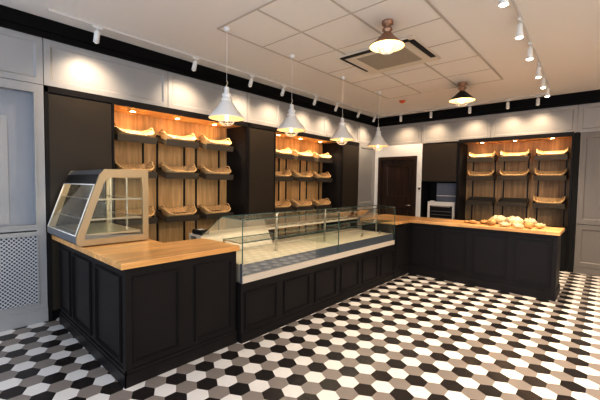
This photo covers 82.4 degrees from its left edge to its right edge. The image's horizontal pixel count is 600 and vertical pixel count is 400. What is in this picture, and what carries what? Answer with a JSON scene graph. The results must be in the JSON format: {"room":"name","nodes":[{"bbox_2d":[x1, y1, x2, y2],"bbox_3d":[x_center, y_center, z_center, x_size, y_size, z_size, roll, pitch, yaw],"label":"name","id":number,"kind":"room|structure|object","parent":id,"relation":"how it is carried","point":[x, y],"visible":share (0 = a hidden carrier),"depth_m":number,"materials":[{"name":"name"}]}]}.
{"room":"food shop","nodes":[
{"label":"food shop","id":0,"kind":"room"},
{"bbox_2d":[0,270,599,399],"bbox_3d":[1.179,1.340,2.810,7.481,0.105,9.888,3,4,42],"label":"floor","id":1,"kind":"structure","parent":0,"point":[408,336],"depth_m":2.79,"materials":[{"name":"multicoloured tile"}]},
{"bbox_2d":[0,77,47,331],"bbox_3d":[-2.963,0.046,3.237,0.534,2.319,0.818,3,4,42],"label":"door","id":2,"kind":"structure","parent":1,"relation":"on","point":[23,245],"depth_m":3.28,"materials":[{"name":"grey wood"}]},
{"bbox_2d":[0,236,37,309],"bbox_3d":[-2.802,0.684,3.114,0.013,0.665,0.669,3,4,42],"label":"grille","id":3,"kind":"object","parent":2,"relation":"attached to","point":[18,254],"depth_m":3.25,"materials":[{"name":"grey metal"}]},
{"bbox_2d":[43,85,112,319],"bbox_3d":[-2.488,0.025,3.778,0.519,2.323,0.611,3,4,42],"label":"tall cabinet","id":4,"kind":"object","parent":1,"relation":"on","point":[77,124],"visible":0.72,"depth_m":3.51,"materials":[{"name":"grey paint"}]},
{"bbox_2d":[59,243,236,388],"bbox_3d":[-1.461,0.824,3.180,1.617,0.814,0.939,3,4,42],"label":"counter","id":5,"kind":"object","parent":1,"relation":"on","point":[141,324],"depth_m":2.62,"materials":[{"name":"grey paint"}]},
{"bbox_2d":[52,235,239,269],"bbox_3d":[-1.496,0.392,3.188,1.746,0.045,0.973,3,4,42],"label":"countertop","id":6,"kind":"structure","parent":5,"relation":"on","point":[148,252],"depth_m":2.71,"materials":[{"name":"brown wood"}]},
{"bbox_2d":[47,169,148,246],"bbox_3d":[-1.937,0.035,3.250,0.923,0.649,0.585,3,4,42],"label":"display case","id":7,"kind":"object","parent":6,"relation":"on","point":[85,233],"visible":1,"depth_m":3.10,"materials":[{"name":"beige wood"}]},
{"bbox_2d":[61,211,134,218],"bbox_3d":[-1.928,0.141,3.267,0.879,0.004,0.455,3,4,42],"label":"shelf","id":8,"kind":"object","parent":7,"relation":"attached to","point":[97,214],"depth_m":3.19,"materials":[{"name":"clear glass"}]},
{"bbox_2d":[58,222,139,234],"bbox_3d":[-1.930,0.269,3.273,0.844,0.018,0.438,3,4,42],"label":"tray","id":9,"kind":"object","parent":7,"relation":"on","point":[99,228],"depth_m":3.16,"materials":[{"name":"metal"}]},
{"bbox_2d":[73,195,130,198],"bbox_3d":[-1.905,-0.026,3.282,0.879,0.004,0.394,3,4,42],"label":"shelf","id":10,"kind":"object","parent":7,"relation":"attached to","point":[86,196],"depth_m":3.21,"materials":[{"name":"clear glass"}]},
{"bbox_2d":[111,97,247,242],"bbox_3d":[-1.642,-0.007,4.723,0.523,2.323,1.925,3,4,42],"label":"shelf","id":11,"kind":"object","parent":1,"relation":"on","point":[169,189],"visible":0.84,"depth_m":4.88,"materials":[{"name":"brown wood"}]},
{"bbox_2d":[114,123,154,136],"bbox_3d":[-2.069,-0.834,4.251,0.297,0.181,0.465,3,4,42],"label":"bread basket","id":12,"kind":"object","parent":11,"relation":"on","point":[146,133],"visible":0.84,"depth_m":4.25,"materials":[{"name":"wicker"}]},
{"bbox_2d":[115,160,154,171],"bbox_3d":[-2.078,-0.406,4.269,0.297,0.181,0.465,3,4,42],"label":"bread basket","id":13,"kind":"object","parent":11,"relation":"on","point":[145,166],"visible":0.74,"depth_m":4.36,"materials":[{"name":"wicker"}]},
{"bbox_2d":[115,206,154,219],"bbox_3d":[-2.086,0.171,4.295,0.297,0.181,0.465,3,4,42],"label":"bread basket","id":14,"kind":"object","parent":11,"relation":"on","point":[151,212],"visible":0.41,"depth_m":4.41,"materials":[{"name":"wicker"}]},
{"bbox_2d":[114,133,157,144],"bbox_3d":[-2.076,-0.781,4.263,0.304,0.083,0.472,21,16,39],"label":"tray","id":15,"kind":"object","parent":11,"relation":"on","point":[120,137],"depth_m":4.14,"materials":[{"name":"black wood"}]},
{"bbox_2d":[115,215,157,225],"bbox_3d":[-2.091,0.224,4.310,0.304,0.083,0.472,21,16,39],"label":"tray","id":16,"kind":"object","parent":11,"relation":"on","point":[153,220],"depth_m":4.18,"materials":[{"name":"wood"}]},
{"bbox_2d":[156,210,198,222],"bbox_3d":[-1.694,0.209,4.753,0.304,0.083,0.472,21,16,39],"label":"tray","id":17,"kind":"object","parent":11,"relation":"on","point":[159,214],"depth_m":4.63,"materials":[{"name":"grey metal"}]},
{"bbox_2d":[156,167,198,178],"bbox_3d":[-1.685,-0.367,4.726,0.304,0.083,0.472,21,16,39],"label":"tray","id":18,"kind":"object","parent":11,"relation":"on","point":[169,175],"depth_m":4.60,"materials":[{"name":"black wood"}]},
{"bbox_2d":[156,135,198,148],"bbox_3d":[-1.679,-0.796,4.705,0.304,0.083,0.472,21,16,39],"label":"tray","id":19,"kind":"object","parent":11,"relation":"on","point":[168,142],"depth_m":4.58,"materials":[{"name":"black wood"}]},
{"bbox_2d":[159,162,196,172],"bbox_3d":[-1.676,-0.421,4.716,0.297,0.181,0.465,3,4,42],"label":"bread basket","id":20,"kind":"object","parent":11,"relation":"on","point":[189,168],"visible":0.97,"depth_m":4.76,"materials":[{"name":"wicker"}]},
{"bbox_2d":[159,129,196,141],"bbox_3d":[-1.673,-0.849,4.692,0.297,0.181,0.465,3,4,42],"label":"bread basket","id":21,"kind":"object","parent":11,"relation":"on","point":[190,138],"visible":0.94,"depth_m":4.62,"materials":[{"name":"wicker"}]},
{"bbox_2d":[160,204,196,216],"bbox_3d":[-1.685,0.156,4.743,0.297,0.181,0.465,3,4,42],"label":"bread basket","id":22,"kind":"object","parent":11,"relation":"on","point":[189,209],"visible":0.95,"depth_m":4.81,"materials":[{"name":"wicker"}]},
{"bbox_2d":[198,203,230,213],"bbox_3d":[-1.292,0.141,5.180,0.297,0.181,0.465,3,4,42],"label":"bread basket","id":23,"kind":"object","parent":11,"relation":"on","point":[221,208],"visible":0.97,"depth_m":5.25,"materials":[{"name":"wicker"}]},
{"bbox_2d":[198,164,230,174],"bbox_3d":[-1.280,-0.436,5.157,0.297,0.181,0.465,3,4,42],"label":"bread basket","id":24,"kind":"object","parent":11,"relation":"on","point":[223,170],"visible":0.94,"depth_m":5.17,"materials":[{"name":"wicker"}]},
{"bbox_2d":[195,208,233,219],"bbox_3d":[-1.296,0.195,5.195,0.304,0.083,0.472,21,16,39],"label":"tray","id":25,"kind":"object","parent":11,"relation":"on","point":[217,215],"depth_m":5.05,"materials":[{"name":"black wood"}]},
{"bbox_2d":[195,169,233,179],"bbox_3d":[-1.288,-0.382,5.168,0.304,0.083,0.472,21,16,39],"label":"tray","id":26,"kind":"object","parent":11,"relation":"on","point":[206,176],"depth_m":5.03,"materials":[{"name":"black wood"}]},
{"bbox_2d":[195,140,233,151],"bbox_3d":[-1.282,-0.810,5.148,0.304,0.083,0.472,21,16,39],"label":"tray","id":27,"kind":"object","parent":11,"relation":"on","point":[201,145],"depth_m":5.01,"materials":[{"name":"black wood"}]},
{"bbox_2d":[199,135,231,145],"bbox_3d":[-1.271,-0.864,5.139,0.297,0.181,0.465,3,4,42],"label":"bread basket","id":28,"kind":"object","parent":11,"relation":"on","point":[204,140],"visible":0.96,"depth_m":5.05,"materials":[{"name":"wicker"}]},
{"bbox_2d":[247,122,274,239],"bbox_3d":[-0.808,-0.038,5.648,0.519,2.323,0.569,3,4,42],"label":"tall cabinet","id":29,"kind":"object","parent":1,"relation":"on","point":[261,138],"visible":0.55,"depth_m":5.45,"materials":[{"name":"grey paint"}]},
{"bbox_2d":[273,127,342,239],"bbox_3d":[0.027,-0.069,6.580,0.523,2.323,1.934,3,4,42],"label":"shelf","id":30,"kind":"object","parent":1,"relation":"on","point":[300,188],"visible":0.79,"depth_m":6.89,"materials":[{"name":"brown wood"}]},
{"bbox_2d":[275,199,290,207],"bbox_3d":[-0.395,0.081,6.176,0.297,0.181,0.465,3,4,42],"label":"bread basket","id":31,"kind":"object","parent":30,"relation":"on","point":[282,203],"visible":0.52,"depth_m":6.32,"materials":[{"name":"wicker"}]},
{"bbox_2d":[275,169,291,176],"bbox_3d":[-0.385,-0.469,6.153,0.297,0.181,0.465,3,4,42],"label":"bread basket","id":32,"kind":"object","parent":30,"relation":"on","point":[284,173],"visible":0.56,"depth_m":6.29,"materials":[{"name":"wicker"}]},
{"bbox_2d":[276,153,293,159],"bbox_3d":[-0.388,-0.809,6.145,0.304,0.083,0.472,21,16,39],"label":"tray","id":33,"kind":"object","parent":30,"relation":"on","point":[281,156],"depth_m":6.05,"materials":[{"name":"grey metal"}]},
{"bbox_2d":[289,199,311,206],"bbox_3d":[0.006,0.066,6.623,0.297,0.181,0.465,3,4,42],"label":"bread basket","id":34,"kind":"object","parent":30,"relation":"on","point":[300,203],"visible":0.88,"depth_m":6.72,"materials":[{"name":"wicker"}]},
{"bbox_2d":[290,170,312,177],"bbox_3d":[0.016,-0.484,6.599,0.297,0.181,0.465,3,4,42],"label":"bread basket","id":35,"kind":"object","parent":30,"relation":"on","point":[301,174],"visible":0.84,"depth_m":6.58,"materials":[{"name":"wicker"}]},
{"bbox_2d":[291,149,312,156],"bbox_3d":[0.015,-0.877,6.573,0.297,0.181,0.465,3,4,42],"label":"bread basket","id":36,"kind":"object","parent":30,"relation":"on","point":[307,154],"visible":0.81,"depth_m":6.50,"materials":[{"name":"wicker"}]},
{"bbox_2d":[290,205,313,210],"bbox_3d":[-0.004,0.120,6.632,0.304,0.083,0.472,21,16,39],"label":"tray","id":37,"kind":"object","parent":30,"relation":"on","point":[304,207],"depth_m":6.48,"materials":[{"name":"black wood"}]},
{"bbox_2d":[290,176,313,181],"bbox_3d":[0.004,-0.431,6.606,0.304,0.083,0.472,21,16,39],"label":"tray","id":38,"kind":"object","parent":30,"relation":"on","point":[300,179],"depth_m":6.45,"materials":[{"name":"black wood"}]},
{"bbox_2d":[290,154,314,161],"bbox_3d":[0.010,-0.824,6.588,0.304,0.083,0.472,21,16,39],"label":"tray","id":39,"kind":"object","parent":30,"relation":"on","point":[303,158],"depth_m":6.44,"materials":[{"name":"grey metal"}]},
{"bbox_2d":[309,198,330,205],"bbox_3d":[0.413,0.051,7.076,0.297,0.181,0.465,3,4,42],"label":"bread basket","id":40,"kind":"object","parent":30,"relation":"on","point":[319,202],"visible":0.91,"depth_m":7.17,"materials":[{"name":"wicker"}]},
{"bbox_2d":[311,151,330,158],"bbox_3d":[0.418,-0.893,7.022,0.297,0.181,0.465,3,4,42],"label":"bread basket","id":41,"kind":"object","parent":30,"relation":"on","point":[315,154],"visible":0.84,"depth_m":6.90,"materials":[{"name":"wicker"}]},
{"bbox_2d":[311,204,331,208],"bbox_3d":[0.399,0.105,7.081,0.304,0.083,0.472,21,16,39],"label":"tray","id":42,"kind":"object","parent":30,"relation":"on","point":[321,206],"depth_m":6.92,"materials":[{"name":"grey metal"}]},
{"bbox_2d":[311,177,332,181],"bbox_3d":[0.407,-0.446,7.055,0.304,0.083,0.472,21,16,39],"label":"tray","id":43,"kind":"object","parent":30,"relation":"on","point":[315,179],"depth_m":6.90,"materials":[{"name":"black wood"}]},
{"bbox_2d":[314,158,332,162],"bbox_3d":[0.413,-0.839,7.037,0.304,0.083,0.472,21,16,39],"label":"tray","id":44,"kind":"object","parent":30,"relation":"on","point":[323,160],"depth_m":6.90,"materials":[{"name":"grey metal"}]},
{"bbox_2d":[236,245,394,343],"bbox_3d":[0.171,0.941,4.280,0.751,0.525,2.851,3,4,42],"label":"counter","id":45,"kind":"object","parent":1,"relation":"on","point":[263,306],"depth_m":3.60,"materials":[{"name":"grey paint"}]},
{"bbox_2d":[189,205,394,283],"bbox_3d":[0.127,0.391,4.304,0.886,0.570,2.852,3,4,42],"label":"glass display case","id":46,"kind":"object","parent":45,"relation":"on","point":[258,257],"visible":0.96,"depth_m":3.86,"materials":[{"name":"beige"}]},
{"bbox_2d":[282,227,329,232],"bbox_3d":[-0.155,0.354,3.602,0.280,0.001,1.367,3,4,42],"label":"glass shelf","id":47,"kind":"object","parent":46,"relation":"attached to","point":[314,229],"depth_m":3.89,"materials":[{"name":"clear glass"}]},
{"bbox_2d":[320,219,387,228],"bbox_3d":[0.796,0.319,4.660,0.280,0.001,1.363,3,4,42],"label":"glass shelf","id":48,"kind":"object","parent":46,"relation":"attached to","point":[350,224],"depth_m":4.63,"materials":[{"name":"clear glass"}]},
{"bbox_2d":[341,141,358,228],"bbox_3d":[0.886,-0.101,7.534,0.519,2.323,0.634,3,4,42],"label":"tall cabinet","id":49,"kind":"object","parent":1,"relation":"on","point":[350,154],"visible":0.42,"depth_m":7.34,"materials":[{"name":"grey paint"}]},
{"bbox_2d":[420,141,458,219],"bbox_3d":[3.044,-0.044,7.318,0.729,2.292,0.534,3,4,42],"label":"tall cabinet","id":50,"kind":"object","parent":1,"relation":"on","point":[440,160],"visible":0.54,"depth_m":7.14,"materials":[{"name":"grey paint"}]},
{"bbox_2d":[427,201,455,218],"bbox_3d":[3.053,0.241,7.291,0.560,0.419,0.402,3,4,42],"label":"countertop oven","id":51,"kind":"object","parent":50,"relation":"on","point":[435,209],"visible":0.8,"depth_m":7.16,"materials":[{"name":"metal"}]},
{"bbox_2d":[436,183,455,201],"bbox_3d":[3.126,-0.160,7.213,0.424,0.388,0.225,3,4,42],"label":"box","id":52,"kind":"object","parent":51,"relation":"on","point":[446,192],"visible":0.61,"depth_m":7.14,"materials":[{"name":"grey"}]},
{"bbox_2d":[362,223,560,300],"bbox_3d":[2.186,0.787,5.102,2.638,0.814,1.046,3,4,42],"label":"counter","id":53,"kind":"object","parent":1,"relation":"on","point":[526,264],"depth_m":4.77,"materials":[{"name":"grey paint"}]},
{"bbox_2d":[360,214,564,235],"bbox_3d":[2.212,0.357,5.105,2.673,0.045,1.124,3,4,42],"label":"countertop","id":54,"kind":"structure","parent":53,"relation":"on","point":[399,219],"depth_m":5.02,"materials":[{"name":"brown wood"}]},
{"bbox_2d":[505,216,523,225],"bbox_3d":[2.990,0.290,4.784,0.198,0.140,0.202,0,3,-25],"label":"bread loaf","id":55,"kind":"object","parent":54,"relation":"on","point":[512,219],"visible":0.74,"depth_m":4.72,"materials":[{"name":"beige food"}]},
{"bbox_2d":[456,132,574,271],"bbox_3d":[3.990,-0.006,6.471,1.802,2.323,0.523,3,4,42],"label":"shelf","id":56,"kind":"object","parent":1,"relation":"on","point":[479,198],"visible":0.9,"depth_m":6.50,"materials":[{"name":"brown wood"}]},
{"bbox_2d":[465,197,495,205],"bbox_3d":[3.619,0.017,6.871,0.472,0.083,0.304,3,18,42],"label":"tray","id":57,"kind":"object","parent":56,"relation":"on","point":[490,201],"depth_m":6.86,"materials":[{"name":"grey metal"}]},
{"bbox_2d":[468,169,494,175],"bbox_3d":[3.614,-0.522,6.842,0.465,0.181,0.297,3,4,42],"label":"bread basket","id":58,"kind":"object","parent":56,"relation":"on","point":[470,173],"visible":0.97,"depth_m":6.90,"materials":[{"name":"wicker"}]},
{"bbox_2d":[466,173,496,179],"bbox_3d":[3.626,-0.468,6.849,0.472,0.083,0.304,3,18,42],"label":"tray","id":59,"kind":"object","parent":56,"relation":"on","point":[494,176],"depth_m":6.74,"materials":[{"name":"grey metal"}]},
{"bbox_2d":[467,155,496,161],"bbox_3d":[3.631,-0.826,6.832,0.472,0.083,0.304,3,18,42],"label":"tray","id":60,"kind":"object","parent":56,"relation":"on","point":[490,159],"depth_m":6.71,"materials":[{"name":"grey metal"}]},
{"bbox_2d":[469,151,495,157],"bbox_3d":[3.625,-0.880,6.821,0.465,0.181,0.297,3,4,42],"label":"bread basket","id":61,"kind":"object","parent":56,"relation":"on","point":[471,155],"visible":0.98,"depth_m":6.82,"materials":[{"name":"wicker"}]},
{"bbox_2d":[497,197,528,206],"bbox_3d":[4.035,0.041,6.498,0.472,0.083,0.304,3,18,42],"label":"tray","id":62,"kind":"object","parent":56,"relation":"on","point":[513,202],"depth_m":6.49,"materials":[{"name":"grey metal"}]},
{"bbox_2d":[498,173,529,180],"bbox_3d":[4.042,-0.444,6.475,0.472,0.083,0.304,3,18,42],"label":"tray","id":63,"kind":"object","parent":56,"relation":"on","point":[524,178],"depth_m":6.36,"materials":[{"name":"black wood"}]},
{"bbox_2d":[500,169,528,175],"bbox_3d":[4.039,-0.498,6.461,0.465,0.181,0.297,3,4,42],"label":"bread basket","id":64,"kind":"object","parent":56,"relation":"on","point":[502,172],"visible":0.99,"depth_m":6.49,"materials":[{"name":"wicker"}]},
{"bbox_2d":[500,149,529,156],"bbox_3d":[4.040,-0.856,6.449,0.465,0.181,0.297,3,4,42],"label":"bread basket","id":65,"kind":"object","parent":56,"relation":"on","point":[503,154],"visible":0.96,"depth_m":6.47,"materials":[{"name":"wicker"}]},
{"bbox_2d":[499,153,530,160],"bbox_3d":[4.048,-0.802,6.458,0.472,0.083,0.304,3,18,42],"label":"tray","id":66,"kind":"object","parent":56,"relation":"on","point":[518,158],"depth_m":6.34,"materials":[{"name":"black wood"}]},
{"bbox_2d":[533,195,565,203],"bbox_3d":[4.444,0.011,6.114,0.465,0.181,0.297,3,4,42],"label":"bread basket","id":67,"kind":"object","parent":56,"relation":"on","point":[536,199],"visible":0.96,"depth_m":6.16,"materials":[{"name":"wicker"}]},
{"bbox_2d":[532,200,566,208],"bbox_3d":[4.455,0.065,6.122,0.472,0.083,0.304,3,18,42],"label":"tray","id":68,"kind":"object","parent":56,"relation":"on","point":[534,205],"depth_m":6.02,"materials":[{"name":"grey metal"}]},
{"bbox_2d":[534,168,566,175],"bbox_3d":[4.453,-0.474,6.090,0.465,0.181,0.297,3,4,42],"label":"bread basket","id":69,"kind":"object","parent":56,"relation":"on","point":[537,172],"visible":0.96,"depth_m":6.11,"materials":[{"name":"wicker"}]},
{"bbox_2d":[533,172,567,180],"bbox_3d":[4.462,-0.420,6.099,0.472,0.083,0.304,3,18,42],"label":"tray","id":70,"kind":"object","parent":56,"relation":"on","point":[535,178],"depth_m":6.00,"materials":[{"name":"black wood"}]},
{"bbox_2d":[534,152,568,159],"bbox_3d":[4.467,-0.779,6.082,0.472,0.083,0.304,3,18,42],"label":"tray","id":71,"kind":"object","parent":56,"relation":"on","point":[545,157],"depth_m":5.96,"materials":[{"name":"black wood"}]},
{"bbox_2d":[536,147,568,155],"bbox_3d":[4.466,-0.832,6.067,0.465,0.181,0.297,3,4,42],"label":"bread basket","id":72,"kind":"object","parent":56,"relation":"on","point":[561,152],"visible":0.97,"depth_m":6.09,"materials":[{"name":"wicker"}]},
{"bbox_2d":[568,132,580,271],"bbox_3d":[4.692,0.040,5.846,0.070,2.310,0.525,3,4,42],"label":"trim","id":73,"kind":"structure","parent":1,"relation":"on","point":[577,135],"depth_m":5.65,"materials":[{"name":"black"}]},
{"bbox_2d":[573,131,599,275],"bbox_3d":[5.017,0.063,5.548,0.805,2.301,0.536,3,4,42],"label":"tall cabinet","id":74,"kind":"object","parent":1,"relation":"on","point":[587,233],"visible":1,"depth_m":5.53,"materials":[{"name":"grey paint"}]},
{"bbox_2d":[0,0,599,117],"bbox_3d":[1.224,-1.706,2.667,7.481,0.114,9.888,3,4,42],"label":"ceiling","id":75,"kind":"structure","parent":0,"point":[476,44],"depth_m":3.63,"materials":[{"name":"white paint"}]},
{"bbox_2d":[0,5,376,126],"bbox_3d":[-1.382,-1.701,4.685,0.302,0.179,9.406,3,4,42],"label":"trim","id":76,"kind":"structure","parent":75,"relation":"attached to","point":[10,18],"depth_m":4.00,"materials":[{"name":"black"}]},
{"bbox_2d":[48,8,379,115],"bbox_3d":[-0.253,-1.792,5.338,0.019,0.024,6.046,3,4,42],"label":"track","id":77,"kind":"object","parent":75,"relation":"attached to","point":[49,9],"visible":1,"depth_m":4.02,"materials":[{"name":"white metal"}]},
{"bbox_2d":[92,25,102,43],"bbox_3d":[-2.023,-1.638,3.409,0.092,0.155,0.088,3,4,42],"label":"track spotlight","id":78,"kind":"object","parent":77,"relation":"attached to","point":[96,39],"visible":1,"depth_m":3.39,"materials":[{"name":"white plastic"}]},
{"bbox_2d":[208,27,243,125],"bbox_3d":[-0.736,-1.234,3.444,0.359,0.977,0.359,3,4,42],"label":"pendant lamp","id":79,"kind":"object","parent":75,"relation":"hanging from","point":[226,111],"visible":1,"depth_m":3.41,"materials":[{"name":"white metal"}]},
{"bbox_2d":[277,55,305,136],"bbox_3d":[-0.099,-1.258,4.153,0.359,0.977,0.359,3,4,42],"label":"pendant lamp","id":80,"kind":"object","parent":75,"relation":"hanging from","point":[291,124],"visible":1,"depth_m":4.11,"materials":[{"name":"white metal"}]},
{"bbox_2d":[330,76,353,144],"bbox_3d":[0.614,-1.284,4.947,0.359,0.977,0.359,3,4,42],"label":"pendant lamp","id":81,"kind":"object","parent":75,"relation":"hanging from","point":[342,135],"visible":1,"depth_m":4.91,"materials":[{"name":"white metal"}]},
{"bbox_2d":[367,92,388,150],"bbox_3d":[1.310,-1.310,5.721,0.359,0.977,0.359,3,4,42],"label":"pendant lamp","id":82,"kind":"object","parent":75,"relation":"hanging from","point":[377,141],"visible":1,"depth_m":5.68,"materials":[{"name":"white metal"}]},
{"bbox_2d":[369,19,404,54],"bbox_3d":[0.822,-1.532,3.234,0.329,0.315,0.329,3,4,42],"label":"ceiling lamp","id":83,"kind":"object","parent":75,"relation":"attached to","point":[387,43],"visible":1,"depth_m":3.21,"materials":[{"name":"orange metal"}]},
{"bbox_2d":[338,35,440,74],"bbox_3d":[1.073,-1.704,4.120,0.945,0.034,0.822,3,4,42],"label":"air conditioner","id":84,"kind":"object","parent":75,"relation":"attached to","point":[414,52],"visible":0.94,"depth_m":4.08,"materials":[{"name":"beige plastic"}]},
{"bbox_2d":[357,47,421,69],"bbox_3d":[1.073,-1.694,4.121,0.595,0.008,0.507,3,4,42],"label":"grille","id":85,"kind":"object","parent":84,"relation":"attached to","point":[376,61],"depth_m":4.11,"materials":[{"name":"beige"}]},
{"bbox_2d":[448,82,475,106],"bbox_3d":[2.424,-1.576,5.123,0.382,0.359,0.382,3,4,42],"label":"ceiling lamp","id":86,"kind":"object","parent":75,"relation":"attached to","point":[461,97],"visible":1,"depth_m":5.08,"materials":[{"name":"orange metal"}]},
{"bbox_2d":[379,93,544,116],"bbox_3d":[2.901,-1.808,6.664,3.062,0.024,0.019,3,4,42],"label":"track","id":87,"kind":"object","parent":75,"relation":"attached to","point":[544,93],"visible":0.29,"depth_m":6.39,"materials":[{"name":"white"}]},
{"bbox_2d":[376,89,599,126],"bbox_3d":[4.398,-1.664,5.850,7.000,0.192,0.302,3,4,42],"label":"trim","id":88,"kind":"structure","parent":75,"relation":"attached to","point":[586,97],"depth_m":6.31,"materials":[{"name":"black"}]},
{"bbox_2d":[511,0,550,91],"bbox_3d":[2.542,-1.676,3.749,0.019,0.024,4.509,3,4,40],"label":"track","id":89,"kind":"object","parent":75,"relation":"attached to","point":[515,6],"visible":0.67,"depth_m":3.45,"materials":[{"name":"white metal"}]},
{"bbox_2d":[515,17,523,39],"bbox_3d":[1.999,-1.554,3.117,0.080,0.177,0.073,0,3,-8],"label":"track spotlight","id":90,"kind":"object","parent":89,"relation":"attached to","point":[519,34],"visible":1,"depth_m":3.10,"materials":[{"name":"white plastic"}]},
{"bbox_2d":[526,42,533,60],"bbox_3d":[2.441,-1.572,3.637,0.080,0.177,0.073,0,3,-8],"label":"track spotlight","id":91,"kind":"object","parent":89,"relation":"attached to","point":[529,57],"visible":1,"depth_m":3.62,"materials":[{"name":"white plastic"}]},
{"bbox_2d":[374,143,422,216],"bbox_3d":[2.214,-0.083,7.798,1.146,2.301,0.122,3,4,42],"label":"wall","id":92,"kind":"structure","parent":0,"point":[410,149],"depth_m":7.56,"materials":[{"name":"white paint"}]},
{"bbox_2d":[357,143,374,228],"bbox_3d":[1.341,-0.118,8.039,0.538,2.323,0.718,3,4,42],"label":"trim","id":93,"kind":"structure","parent":92,"relation":"attached to","point":[366,167],"depth_m":7.85,"materials":[{"name":"grey paint"}]},
{"bbox_2d":[377,156,416,215],"bbox_3d":[2.199,0.046,7.786,0.923,2.043,0.132,3,4,42],"label":"door","id":94,"kind":"structure","parent":92,"relation":"in","point":[397,176],"depth_m":7.77,"materials":[{"name":"brown wood"}]},
{"bbox_3d":[4.532,-0.309,6.414,7.438,2.949,0.105,3,4,42],"label":"wall","id":95,"kind":"structure","parent":0,"visible":0},
{"bbox_2d":[376,102,599,145],"bbox_3d":[4.334,-1.362,6.126,7.438,0.472,0.534,3,4,42],"label":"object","id":96,"kind":"structure","parent":95,"relation":"attached to","point":[581,118],"depth_m":6.35,"materials":[{"name":"grey paint"}]},
{"bbox_3d":[-1.588,-0.343,5.239,0.105,2.949,9.888,3,4,42],"label":"wall","id":97,"kind":"structure","parent":0,"visible":0},
{"bbox_2d":[0,27,375,144],"bbox_3d":[-1.522,-1.396,4.774,0.525,0.451,9.336,3,4,42],"label":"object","id":98,"kind":"structure","parent":97,"relation":"attached to","point":[24,57],"depth_m":3.95,"materials":[{"name":"grey paint"}]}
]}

